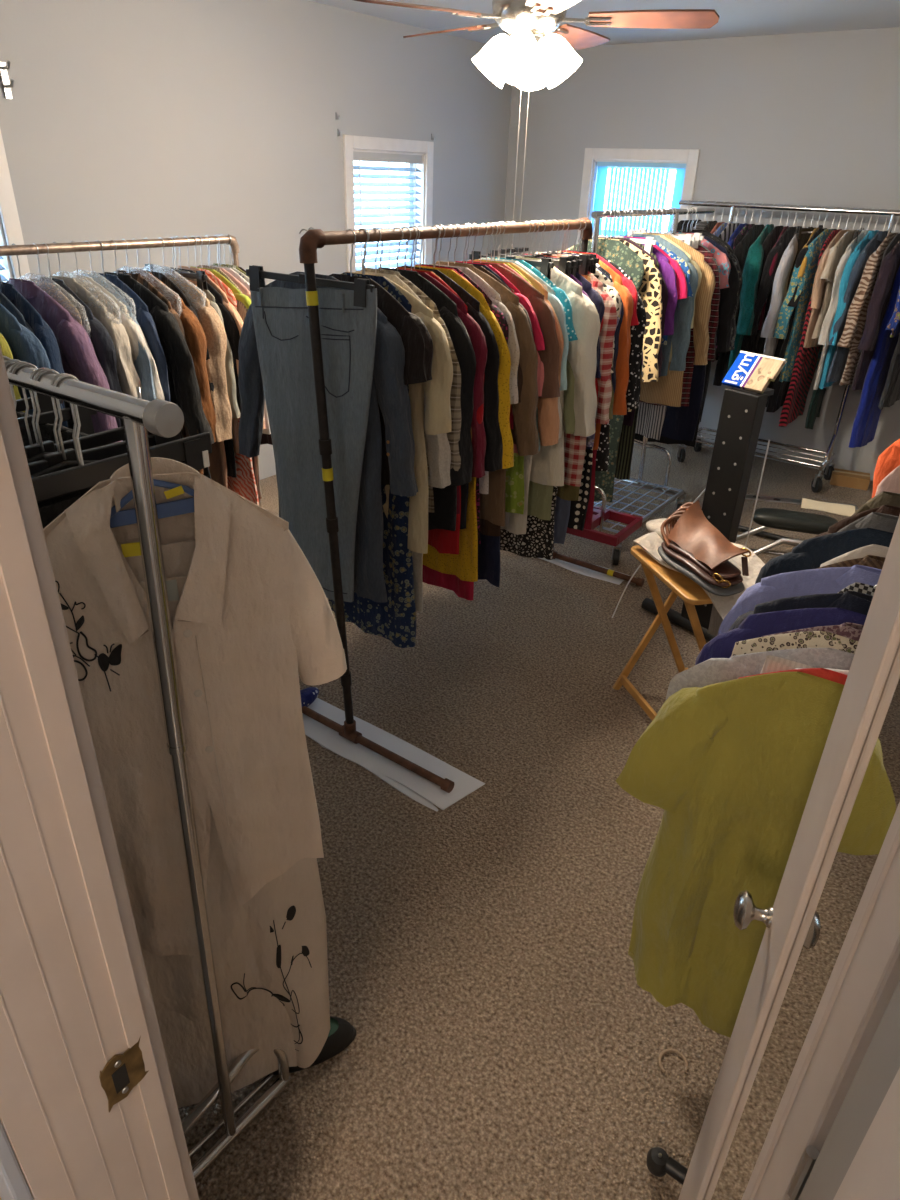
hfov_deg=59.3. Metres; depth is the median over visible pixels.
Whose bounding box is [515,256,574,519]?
tunic
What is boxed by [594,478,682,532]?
wire shelf
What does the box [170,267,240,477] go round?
dress
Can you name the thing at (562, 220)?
clothes hanger
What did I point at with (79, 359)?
jacket
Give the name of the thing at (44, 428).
blouse
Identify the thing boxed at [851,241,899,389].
jacket
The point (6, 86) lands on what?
curtain bracket
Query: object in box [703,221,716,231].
jacket
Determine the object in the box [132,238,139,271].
clothes hanger
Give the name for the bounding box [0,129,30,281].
window
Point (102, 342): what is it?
jacket
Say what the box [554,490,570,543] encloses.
skirt
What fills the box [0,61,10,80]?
curtain bracket
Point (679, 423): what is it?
dress
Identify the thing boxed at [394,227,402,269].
clothes hanger
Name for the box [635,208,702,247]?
clothes hanger
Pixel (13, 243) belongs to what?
clothes hanger
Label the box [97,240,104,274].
clothes hanger
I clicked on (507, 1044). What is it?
floor
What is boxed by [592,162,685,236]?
vertical blind
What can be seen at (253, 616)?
jacket
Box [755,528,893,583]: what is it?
sweater
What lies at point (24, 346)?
blouse
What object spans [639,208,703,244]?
clothes hanger
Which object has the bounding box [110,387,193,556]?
clothes hanger
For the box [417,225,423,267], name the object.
clothes hanger
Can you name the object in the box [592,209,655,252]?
clothes hanger
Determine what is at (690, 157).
window
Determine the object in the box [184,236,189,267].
clothes hanger
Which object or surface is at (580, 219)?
clothes hanger
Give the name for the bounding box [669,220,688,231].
dress
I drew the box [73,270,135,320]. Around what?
garment
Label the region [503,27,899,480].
wall
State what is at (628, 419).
cardigan
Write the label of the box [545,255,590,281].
vest
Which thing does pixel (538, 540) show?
dress
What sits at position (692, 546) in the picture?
leather bag
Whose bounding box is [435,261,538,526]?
shirt
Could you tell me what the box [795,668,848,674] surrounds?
clothes hanger
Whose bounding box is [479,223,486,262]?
clothes hanger
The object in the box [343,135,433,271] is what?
window
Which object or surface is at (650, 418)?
skirt
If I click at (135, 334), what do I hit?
jacket
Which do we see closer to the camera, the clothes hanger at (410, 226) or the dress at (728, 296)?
the clothes hanger at (410, 226)
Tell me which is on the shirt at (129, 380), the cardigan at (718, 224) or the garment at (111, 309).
the garment at (111, 309)
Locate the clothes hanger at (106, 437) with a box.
[9,361,124,459]
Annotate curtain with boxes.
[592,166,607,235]
[668,168,685,231]
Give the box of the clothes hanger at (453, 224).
[452,224,460,263]
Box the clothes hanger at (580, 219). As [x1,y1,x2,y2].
[578,219,585,251]
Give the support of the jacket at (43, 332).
hanging from the clothes hanger
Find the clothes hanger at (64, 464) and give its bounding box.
[31,369,97,477]
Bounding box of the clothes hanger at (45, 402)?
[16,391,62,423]
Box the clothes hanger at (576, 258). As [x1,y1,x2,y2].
[499,220,582,275]
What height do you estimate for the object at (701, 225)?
0.529 m
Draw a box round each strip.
[302,698,484,809]
[317,710,437,810]
[539,558,623,584]
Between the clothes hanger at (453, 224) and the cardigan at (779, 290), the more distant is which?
the cardigan at (779, 290)
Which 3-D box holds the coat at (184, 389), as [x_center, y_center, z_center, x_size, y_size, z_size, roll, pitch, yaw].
[-1.191,-0.779,3.019,0.655,0.871,0.102,16,31,24]
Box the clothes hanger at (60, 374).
[36,373,80,497]
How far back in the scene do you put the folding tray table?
2.72 m
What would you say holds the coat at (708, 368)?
hanging from the clothes hanger
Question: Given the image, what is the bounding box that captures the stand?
[612,387,774,640]
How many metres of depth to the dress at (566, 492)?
3.25 m
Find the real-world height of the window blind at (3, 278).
0.890 m
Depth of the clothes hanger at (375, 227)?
2.21 m
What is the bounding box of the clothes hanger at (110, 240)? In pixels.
[110,240,117,274]
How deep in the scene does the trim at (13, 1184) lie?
0.69 m
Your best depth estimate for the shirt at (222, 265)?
3.15 m
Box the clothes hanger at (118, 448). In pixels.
[28,368,180,474]
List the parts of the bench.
chrome rod, perforated plate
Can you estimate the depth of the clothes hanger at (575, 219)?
3.01 m
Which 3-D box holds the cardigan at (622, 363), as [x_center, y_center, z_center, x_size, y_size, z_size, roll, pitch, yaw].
[0.471,-1.008,3.227,0.627,0.756,0.080,23,35,34]
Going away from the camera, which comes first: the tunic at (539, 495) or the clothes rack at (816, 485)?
the tunic at (539, 495)
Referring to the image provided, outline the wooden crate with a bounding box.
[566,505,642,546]
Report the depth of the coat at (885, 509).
1.88 m
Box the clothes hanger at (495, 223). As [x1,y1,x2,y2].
[493,223,500,260]
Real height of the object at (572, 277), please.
0.535 m
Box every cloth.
[646,518,665,538]
[708,604,722,635]
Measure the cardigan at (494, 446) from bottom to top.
0.816 m
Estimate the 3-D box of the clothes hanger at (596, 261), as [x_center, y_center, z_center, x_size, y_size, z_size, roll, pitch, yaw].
[0.402,-1.324,2.946,0.360,0.171,0.026,23,35,33]
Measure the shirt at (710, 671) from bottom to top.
0.512 m
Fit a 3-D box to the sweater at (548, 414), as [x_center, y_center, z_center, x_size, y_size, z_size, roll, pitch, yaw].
[0.128,-0.859,2.783,0.598,0.616,0.092,18,32,27]
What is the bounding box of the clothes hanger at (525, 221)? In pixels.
[523,221,530,257]
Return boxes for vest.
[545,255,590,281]
[859,233,899,352]
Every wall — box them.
[0,0,511,479]
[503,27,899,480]
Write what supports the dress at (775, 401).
hanging from the clothes hanger
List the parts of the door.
knob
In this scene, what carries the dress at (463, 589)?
hanging from the clothes hanger
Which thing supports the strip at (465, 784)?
on the floor
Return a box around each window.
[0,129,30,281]
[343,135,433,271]
[576,148,699,243]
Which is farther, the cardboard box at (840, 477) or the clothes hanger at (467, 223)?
the cardboard box at (840, 477)
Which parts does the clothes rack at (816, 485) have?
post, hanging rail, spare rail, post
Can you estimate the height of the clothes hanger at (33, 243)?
0.206 m
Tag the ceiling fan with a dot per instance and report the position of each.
(537, 52)
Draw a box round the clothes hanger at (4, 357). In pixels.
[3,356,16,409]
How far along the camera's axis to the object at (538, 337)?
2.50 m
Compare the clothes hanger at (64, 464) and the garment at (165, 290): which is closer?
the clothes hanger at (64, 464)
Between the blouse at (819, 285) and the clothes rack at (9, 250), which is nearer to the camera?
the clothes rack at (9, 250)
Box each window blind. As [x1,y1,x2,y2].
[0,256,7,280]
[353,151,422,270]
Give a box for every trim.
[0,346,198,1199]
[0,429,188,1199]
[0,1120,33,1199]
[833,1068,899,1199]
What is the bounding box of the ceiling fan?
[354,0,718,252]
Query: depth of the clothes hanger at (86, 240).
2.73 m
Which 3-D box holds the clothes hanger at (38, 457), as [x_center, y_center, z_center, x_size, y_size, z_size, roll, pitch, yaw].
[-0.548,-0.213,1.057,0.011,0.206,0.387,26,37,37]
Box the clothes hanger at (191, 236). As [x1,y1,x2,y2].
[191,236,196,267]
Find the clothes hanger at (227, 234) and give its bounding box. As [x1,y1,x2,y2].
[227,234,230,264]
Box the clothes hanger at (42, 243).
[42,243,51,279]
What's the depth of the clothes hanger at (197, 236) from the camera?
3.05 m
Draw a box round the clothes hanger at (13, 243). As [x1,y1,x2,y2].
[12,243,21,281]
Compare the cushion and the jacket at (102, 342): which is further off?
the cushion
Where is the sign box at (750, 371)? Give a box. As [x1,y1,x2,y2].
[722,351,785,393]
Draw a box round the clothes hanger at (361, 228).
[359,228,368,274]
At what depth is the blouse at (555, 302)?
2.63 m
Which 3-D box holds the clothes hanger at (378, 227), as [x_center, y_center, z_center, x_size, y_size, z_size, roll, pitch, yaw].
[-0.199,-0.956,2.265,0.401,0.208,0.010,21,34,32]
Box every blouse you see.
[0,304,62,414]
[20,423,87,437]
[165,268,240,417]
[341,272,452,553]
[469,260,543,452]
[479,259,568,450]
[516,257,600,485]
[545,252,620,446]
[567,238,662,411]
[612,236,677,364]
[618,235,692,344]
[659,232,719,285]
[713,223,728,236]
[731,631,858,656]
[773,229,835,381]
[804,230,848,347]
[837,233,897,384]
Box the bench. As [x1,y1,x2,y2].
[736,494,857,555]
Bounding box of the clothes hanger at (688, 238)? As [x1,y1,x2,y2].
[627,208,694,246]
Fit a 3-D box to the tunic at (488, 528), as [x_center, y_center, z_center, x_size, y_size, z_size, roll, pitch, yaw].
[0.028,-0.673,2.747,0.568,0.915,0.064,22,34,33]
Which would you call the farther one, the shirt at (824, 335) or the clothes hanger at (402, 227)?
the shirt at (824, 335)
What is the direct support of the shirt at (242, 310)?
hanging from the clothes hanger at (204, 236)
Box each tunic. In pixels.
[473,265,533,535]
[474,260,533,513]
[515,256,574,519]
[565,250,645,470]
[751,226,796,354]
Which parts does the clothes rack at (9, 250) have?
hanging rail, post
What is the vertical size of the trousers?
0.964 m
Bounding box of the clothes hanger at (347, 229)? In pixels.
[346,229,355,275]
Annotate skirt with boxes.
[37,461,185,528]
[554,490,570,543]
[635,402,666,439]
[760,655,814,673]
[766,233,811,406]
[805,237,855,429]
[849,266,899,447]
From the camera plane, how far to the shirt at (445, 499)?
2.29 m
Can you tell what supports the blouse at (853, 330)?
hanging from the clothes hanger
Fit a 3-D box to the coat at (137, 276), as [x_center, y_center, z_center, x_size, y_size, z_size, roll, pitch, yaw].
[-1.173,-0.828,3.058,0.650,0.819,0.081,23,35,33]
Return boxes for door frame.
[787,980,899,1199]
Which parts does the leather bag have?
panel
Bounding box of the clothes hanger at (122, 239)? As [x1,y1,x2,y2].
[122,239,128,272]
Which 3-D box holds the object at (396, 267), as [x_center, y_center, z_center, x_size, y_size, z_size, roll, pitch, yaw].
[-0.132,-0.713,2.493,0.570,0.613,0.090,23,35,34]
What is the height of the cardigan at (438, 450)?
1.044 m
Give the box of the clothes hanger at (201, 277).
[144,237,207,290]
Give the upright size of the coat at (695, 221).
0.971 m
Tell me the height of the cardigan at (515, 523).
0.991 m
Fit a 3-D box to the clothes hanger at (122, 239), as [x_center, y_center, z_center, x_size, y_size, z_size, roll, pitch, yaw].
[-1.161,-1.191,2.852,0.422,0.206,0.010,21,34,32]
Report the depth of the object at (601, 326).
2.97 m
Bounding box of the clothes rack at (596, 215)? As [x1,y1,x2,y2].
[591,208,714,564]
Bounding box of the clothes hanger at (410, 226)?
[409,226,417,269]
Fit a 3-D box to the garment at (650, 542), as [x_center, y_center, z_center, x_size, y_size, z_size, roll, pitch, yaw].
[0.895,-0.057,2.508,0.396,0.136,0.616,-6,29,-15]
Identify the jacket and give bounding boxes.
[0,282,67,427]
[6,278,122,442]
[39,277,121,426]
[43,457,346,955]
[64,274,164,399]
[82,273,155,400]
[178,266,264,453]
[630,234,698,375]
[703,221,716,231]
[730,622,863,657]
[816,555,884,569]
[826,231,886,382]
[838,512,898,532]
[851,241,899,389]
[872,439,899,497]
[878,333,899,409]
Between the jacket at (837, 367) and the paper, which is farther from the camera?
the jacket at (837, 367)
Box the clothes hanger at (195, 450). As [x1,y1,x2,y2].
[31,374,211,502]
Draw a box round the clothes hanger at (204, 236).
[204,236,209,266]
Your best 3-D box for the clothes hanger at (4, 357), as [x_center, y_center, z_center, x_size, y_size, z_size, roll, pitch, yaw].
[-0.595,-0.231,1.087,0.011,0.206,0.387,21,34,31]
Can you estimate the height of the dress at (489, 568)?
1.136 m
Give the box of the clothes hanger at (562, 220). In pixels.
[561,220,568,252]
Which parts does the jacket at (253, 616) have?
panel, panel, panel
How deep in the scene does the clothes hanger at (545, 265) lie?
2.70 m
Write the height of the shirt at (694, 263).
0.578 m
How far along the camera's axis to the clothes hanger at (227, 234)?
3.15 m
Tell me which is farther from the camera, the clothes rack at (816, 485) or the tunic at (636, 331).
the clothes rack at (816, 485)
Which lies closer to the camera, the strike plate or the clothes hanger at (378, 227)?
the strike plate
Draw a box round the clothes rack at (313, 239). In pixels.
[299,218,643,792]
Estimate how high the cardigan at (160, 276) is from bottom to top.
0.914 m
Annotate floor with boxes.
[178,439,872,1199]
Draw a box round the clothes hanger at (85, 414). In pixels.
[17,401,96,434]
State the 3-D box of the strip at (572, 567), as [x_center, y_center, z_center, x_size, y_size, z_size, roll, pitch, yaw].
[0.554,-0.193,3.918,0.670,0.009,0.128,21,34,31]
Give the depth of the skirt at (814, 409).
4.77 m
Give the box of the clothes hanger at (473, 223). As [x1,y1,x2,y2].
[471,223,513,291]
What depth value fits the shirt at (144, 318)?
2.74 m
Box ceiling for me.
[309,0,899,44]
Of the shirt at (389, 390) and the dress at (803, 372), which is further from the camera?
the dress at (803, 372)
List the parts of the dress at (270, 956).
panel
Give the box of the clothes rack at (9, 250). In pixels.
[0,234,260,505]
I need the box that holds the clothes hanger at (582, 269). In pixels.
[508,220,590,274]
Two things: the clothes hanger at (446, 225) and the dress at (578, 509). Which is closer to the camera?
the clothes hanger at (446, 225)
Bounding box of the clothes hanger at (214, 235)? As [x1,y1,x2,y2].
[214,235,219,266]
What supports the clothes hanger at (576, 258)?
hanging from the clothes rack at (313, 239)
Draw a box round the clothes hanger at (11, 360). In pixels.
[5,359,32,444]
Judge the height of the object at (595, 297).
0.563 m
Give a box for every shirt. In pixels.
[0,292,33,333]
[48,275,141,396]
[91,273,170,401]
[198,265,264,498]
[213,263,248,276]
[238,271,417,602]
[360,268,460,512]
[378,268,475,530]
[415,266,513,581]
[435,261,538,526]
[536,252,616,486]
[616,672,843,1037]
[637,233,701,361]
[640,233,714,406]
[718,565,881,634]
[813,230,871,389]
[819,230,878,388]
[852,491,899,515]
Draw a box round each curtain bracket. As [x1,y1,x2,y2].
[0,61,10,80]
[1,79,13,98]
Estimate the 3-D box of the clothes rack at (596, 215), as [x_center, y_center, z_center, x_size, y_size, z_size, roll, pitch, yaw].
[1.015,-1.181,4.145,0.589,1.557,1.391,21,34,31]
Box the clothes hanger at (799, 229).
[795,206,822,238]
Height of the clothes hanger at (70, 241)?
0.206 m
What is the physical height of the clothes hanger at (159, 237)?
0.206 m
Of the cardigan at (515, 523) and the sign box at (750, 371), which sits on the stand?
the sign box at (750, 371)
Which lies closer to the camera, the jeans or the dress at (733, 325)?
the jeans
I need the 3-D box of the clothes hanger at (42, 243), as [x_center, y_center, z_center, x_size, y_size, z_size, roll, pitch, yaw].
[-1.330,-1.077,2.630,0.381,0.206,0.010,21,34,31]
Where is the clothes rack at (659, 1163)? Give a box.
[647,1147,687,1184]
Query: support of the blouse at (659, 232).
hanging from the clothes hanger
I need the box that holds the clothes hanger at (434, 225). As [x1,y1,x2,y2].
[432,225,439,267]
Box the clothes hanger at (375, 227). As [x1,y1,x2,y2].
[372,227,380,272]
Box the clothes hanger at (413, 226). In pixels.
[413,226,419,268]
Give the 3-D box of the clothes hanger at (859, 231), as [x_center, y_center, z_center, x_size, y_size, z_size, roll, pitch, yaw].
[2.286,-2.086,4.394,0.026,0.168,0.360,17,32,25]
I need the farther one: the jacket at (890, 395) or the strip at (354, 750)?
the jacket at (890, 395)
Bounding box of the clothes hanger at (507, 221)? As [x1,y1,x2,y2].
[505,221,509,258]
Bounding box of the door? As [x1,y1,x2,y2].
[678,515,899,1199]
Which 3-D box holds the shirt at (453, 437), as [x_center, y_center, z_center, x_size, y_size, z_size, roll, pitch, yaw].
[-0.211,-0.632,2.443,0.619,0.721,0.063,21,34,32]
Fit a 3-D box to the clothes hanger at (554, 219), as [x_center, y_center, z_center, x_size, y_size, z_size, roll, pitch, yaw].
[0.380,-1.321,2.938,0.360,0.171,0.026,23,35,33]
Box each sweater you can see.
[151,269,231,441]
[418,272,486,513]
[476,259,563,445]
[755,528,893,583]
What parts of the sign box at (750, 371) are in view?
blue panel, photo panel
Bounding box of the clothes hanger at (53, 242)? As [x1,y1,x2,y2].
[53,242,61,277]
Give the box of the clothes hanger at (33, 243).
[32,243,65,301]
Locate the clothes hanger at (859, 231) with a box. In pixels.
[852,208,865,242]
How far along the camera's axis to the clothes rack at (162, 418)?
1.06 m
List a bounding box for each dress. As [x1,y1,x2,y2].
[121,540,329,1107]
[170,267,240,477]
[200,269,258,504]
[238,267,271,444]
[328,272,416,647]
[413,265,476,600]
[421,264,508,544]
[449,261,510,586]
[500,255,576,559]
[549,251,613,530]
[557,333,614,500]
[564,250,596,529]
[569,239,644,501]
[606,236,658,479]
[634,231,739,446]
[637,231,728,440]
[640,234,719,405]
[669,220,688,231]
[678,230,740,423]
[711,224,754,361]
[713,224,764,385]
[740,226,783,352]
[766,228,826,411]
[779,229,841,426]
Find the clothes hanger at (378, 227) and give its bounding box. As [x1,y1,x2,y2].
[378,227,382,270]
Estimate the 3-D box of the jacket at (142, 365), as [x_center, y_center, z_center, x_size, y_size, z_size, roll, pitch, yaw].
[-1.256,-0.724,2.966,0.611,0.922,0.079,24,35,34]
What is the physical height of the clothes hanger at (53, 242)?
0.206 m
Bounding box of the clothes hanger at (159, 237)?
[158,237,164,269]
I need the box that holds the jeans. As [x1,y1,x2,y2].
[250,287,376,601]
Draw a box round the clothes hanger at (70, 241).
[69,241,78,276]
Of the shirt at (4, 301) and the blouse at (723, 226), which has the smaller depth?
the shirt at (4, 301)
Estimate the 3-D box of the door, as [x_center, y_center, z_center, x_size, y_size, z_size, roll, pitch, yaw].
[0.332,0.357,0.766,0.077,2.000,0.352,11,30,16]
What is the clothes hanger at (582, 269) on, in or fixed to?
hanging from the clothes rack at (313, 239)
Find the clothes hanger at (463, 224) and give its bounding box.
[463,224,469,262]
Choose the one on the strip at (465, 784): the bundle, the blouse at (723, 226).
the bundle
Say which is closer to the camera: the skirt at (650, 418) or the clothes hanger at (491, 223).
the clothes hanger at (491, 223)
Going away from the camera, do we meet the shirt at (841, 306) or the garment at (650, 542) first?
the garment at (650, 542)
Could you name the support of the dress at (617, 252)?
hanging from the clothes hanger
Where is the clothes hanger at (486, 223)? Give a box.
[486,223,493,261]
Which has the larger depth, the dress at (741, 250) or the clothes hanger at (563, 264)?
the dress at (741, 250)
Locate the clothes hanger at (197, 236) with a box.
[197,236,202,267]
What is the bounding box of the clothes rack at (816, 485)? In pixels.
[677,200,899,492]
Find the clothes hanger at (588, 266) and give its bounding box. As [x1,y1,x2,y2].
[515,220,594,274]
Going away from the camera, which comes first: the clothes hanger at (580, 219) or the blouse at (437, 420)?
the blouse at (437, 420)
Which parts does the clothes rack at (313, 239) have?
post, hanging rail, post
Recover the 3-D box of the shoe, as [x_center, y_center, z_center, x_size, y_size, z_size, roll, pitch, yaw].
[-0.317,0.941,1.695,0.237,0.074,0.091,-9,30,-19]
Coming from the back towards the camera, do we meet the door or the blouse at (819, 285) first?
the blouse at (819, 285)
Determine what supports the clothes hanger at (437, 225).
hanging from the clothes rack at (313, 239)
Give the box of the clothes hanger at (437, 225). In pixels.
[437,225,444,265]
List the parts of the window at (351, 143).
sash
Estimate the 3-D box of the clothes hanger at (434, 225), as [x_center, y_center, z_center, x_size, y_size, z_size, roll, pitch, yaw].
[-0.049,-1.026,2.405,0.397,0.208,0.011,22,34,32]
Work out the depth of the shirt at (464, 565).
2.52 m
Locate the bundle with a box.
[300,687,318,706]
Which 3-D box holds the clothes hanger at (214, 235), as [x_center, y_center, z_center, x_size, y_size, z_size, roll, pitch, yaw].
[-0.917,-1.332,3.128,0.409,0.206,0.010,21,34,31]
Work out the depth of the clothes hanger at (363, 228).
2.17 m
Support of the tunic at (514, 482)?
hanging from the clothes hanger at (491, 223)
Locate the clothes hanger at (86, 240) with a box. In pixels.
[85,240,92,275]
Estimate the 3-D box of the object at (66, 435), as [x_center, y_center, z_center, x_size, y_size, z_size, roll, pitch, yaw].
[-0.612,0.052,1.235,0.057,0.615,0.414,22,34,32]
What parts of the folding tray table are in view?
leg, leg, leg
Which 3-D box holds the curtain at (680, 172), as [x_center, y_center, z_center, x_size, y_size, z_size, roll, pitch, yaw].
[1.505,-2.450,5.371,0.070,0.850,0.010,21,34,31]
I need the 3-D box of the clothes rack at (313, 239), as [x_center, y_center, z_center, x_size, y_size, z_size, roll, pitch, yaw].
[0.183,-0.519,2.876,0.722,1.536,1.765,18,32,27]
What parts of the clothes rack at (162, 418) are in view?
hanging rail, post, foot rod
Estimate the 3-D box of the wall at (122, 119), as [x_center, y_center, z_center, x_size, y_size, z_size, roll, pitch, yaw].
[-1.359,-1.712,4.047,0.140,2.440,6.040,21,34,31]
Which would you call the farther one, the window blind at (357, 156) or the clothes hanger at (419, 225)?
the window blind at (357, 156)
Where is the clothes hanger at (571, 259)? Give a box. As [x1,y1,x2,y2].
[499,221,576,276]
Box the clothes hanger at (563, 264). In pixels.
[488,221,571,275]
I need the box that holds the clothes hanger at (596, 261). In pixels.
[522,220,598,273]
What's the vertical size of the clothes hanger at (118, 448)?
0.169 m
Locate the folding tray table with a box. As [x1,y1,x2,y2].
[613,545,711,720]
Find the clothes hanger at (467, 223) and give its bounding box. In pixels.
[466,223,472,262]
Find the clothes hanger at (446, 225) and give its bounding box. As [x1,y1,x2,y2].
[446,225,454,265]
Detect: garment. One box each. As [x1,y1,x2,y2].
[21,273,90,339]
[56,271,119,322]
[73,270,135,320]
[117,266,181,310]
[143,264,205,310]
[633,532,764,618]
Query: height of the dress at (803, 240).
1.013 m
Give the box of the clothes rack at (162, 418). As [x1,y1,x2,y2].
[4,359,291,1181]
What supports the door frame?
in the wall
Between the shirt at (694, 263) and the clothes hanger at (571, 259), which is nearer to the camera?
the clothes hanger at (571, 259)
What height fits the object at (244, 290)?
0.610 m
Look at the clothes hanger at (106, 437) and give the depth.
1.11 m
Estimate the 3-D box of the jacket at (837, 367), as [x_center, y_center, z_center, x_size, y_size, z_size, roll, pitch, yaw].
[2.371,-1.681,4.536,0.637,0.790,0.082,-22,37,-37]
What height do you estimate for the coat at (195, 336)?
0.739 m
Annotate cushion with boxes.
[752,508,837,534]
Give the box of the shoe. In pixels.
[272,1016,355,1074]
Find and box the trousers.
[187,280,226,487]
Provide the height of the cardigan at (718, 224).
0.514 m
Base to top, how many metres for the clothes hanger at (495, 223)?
0.208 m
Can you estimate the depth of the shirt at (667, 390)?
3.90 m
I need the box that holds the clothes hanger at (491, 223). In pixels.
[491,223,497,261]
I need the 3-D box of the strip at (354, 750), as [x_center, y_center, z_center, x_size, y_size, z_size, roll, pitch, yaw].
[-0.303,0.493,2.600,0.755,0.009,0.138,21,34,31]
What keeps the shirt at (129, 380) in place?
hanging from the clothes hanger at (53, 242)
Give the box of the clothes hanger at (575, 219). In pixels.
[573,219,580,252]
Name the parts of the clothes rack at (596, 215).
post, hanging rail, post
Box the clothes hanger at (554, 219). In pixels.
[514,219,593,258]
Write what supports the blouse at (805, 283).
hanging from the clothes hanger
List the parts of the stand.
power cord, post, plate, power cord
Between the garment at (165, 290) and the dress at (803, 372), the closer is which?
the garment at (165, 290)
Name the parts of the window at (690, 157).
sash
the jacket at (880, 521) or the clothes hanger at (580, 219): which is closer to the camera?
the jacket at (880, 521)
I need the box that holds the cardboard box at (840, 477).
[830,468,869,489]
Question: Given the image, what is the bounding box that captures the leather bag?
[658,500,750,595]
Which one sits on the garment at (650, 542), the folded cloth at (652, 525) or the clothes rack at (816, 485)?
the folded cloth at (652, 525)
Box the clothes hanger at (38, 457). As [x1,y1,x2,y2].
[11,362,52,462]
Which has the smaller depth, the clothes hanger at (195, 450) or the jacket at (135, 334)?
the clothes hanger at (195, 450)
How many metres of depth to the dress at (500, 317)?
2.40 m
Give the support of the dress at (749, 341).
hanging from the clothes hanger
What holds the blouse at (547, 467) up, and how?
in the clothes rack at (313, 239)
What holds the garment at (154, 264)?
on the sweater at (211, 323)
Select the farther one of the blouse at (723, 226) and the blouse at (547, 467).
the blouse at (723, 226)
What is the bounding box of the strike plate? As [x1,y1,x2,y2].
[99,1036,147,1112]
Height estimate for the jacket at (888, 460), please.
0.612 m
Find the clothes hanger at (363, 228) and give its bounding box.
[363,228,369,273]
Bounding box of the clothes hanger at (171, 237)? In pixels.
[171,237,176,268]
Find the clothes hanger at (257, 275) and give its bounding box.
[246,229,374,307]
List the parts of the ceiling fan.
blade, blade, lamp shade, pull chain, lamp shade, pull chain, lamp shade, blade, lamp shade, blade, blade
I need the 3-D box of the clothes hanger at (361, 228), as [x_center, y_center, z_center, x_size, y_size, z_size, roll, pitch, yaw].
[-0.241,-0.915,2.188,0.330,0.208,0.011,19,33,28]
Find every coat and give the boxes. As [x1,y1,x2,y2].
[104,272,213,443]
[117,270,198,437]
[129,269,216,474]
[681,220,700,229]
[683,229,741,421]
[727,224,773,372]
[729,591,872,630]
[812,505,899,537]
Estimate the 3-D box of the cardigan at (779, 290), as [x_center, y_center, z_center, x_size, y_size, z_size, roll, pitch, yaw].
[2.019,-1.781,4.771,0.085,0.852,0.714,19,33,28]
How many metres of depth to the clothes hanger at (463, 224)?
2.50 m
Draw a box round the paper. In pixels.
[801,498,854,516]
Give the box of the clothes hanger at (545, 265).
[469,221,553,278]
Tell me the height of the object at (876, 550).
0.564 m
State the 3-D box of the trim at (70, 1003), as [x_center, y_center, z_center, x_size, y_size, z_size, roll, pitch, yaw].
[-0.337,0.364,0.682,0.023,2.050,0.130,21,34,31]
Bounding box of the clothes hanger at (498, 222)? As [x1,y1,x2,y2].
[498,222,546,288]
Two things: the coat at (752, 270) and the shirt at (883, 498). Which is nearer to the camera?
the shirt at (883, 498)
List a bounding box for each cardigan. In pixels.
[141,270,213,478]
[355,271,450,612]
[401,266,502,528]
[481,258,561,533]
[547,251,623,448]
[558,251,633,449]
[599,237,667,425]
[710,222,724,233]
[761,227,807,356]
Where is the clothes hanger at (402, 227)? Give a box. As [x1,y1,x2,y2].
[402,227,410,269]

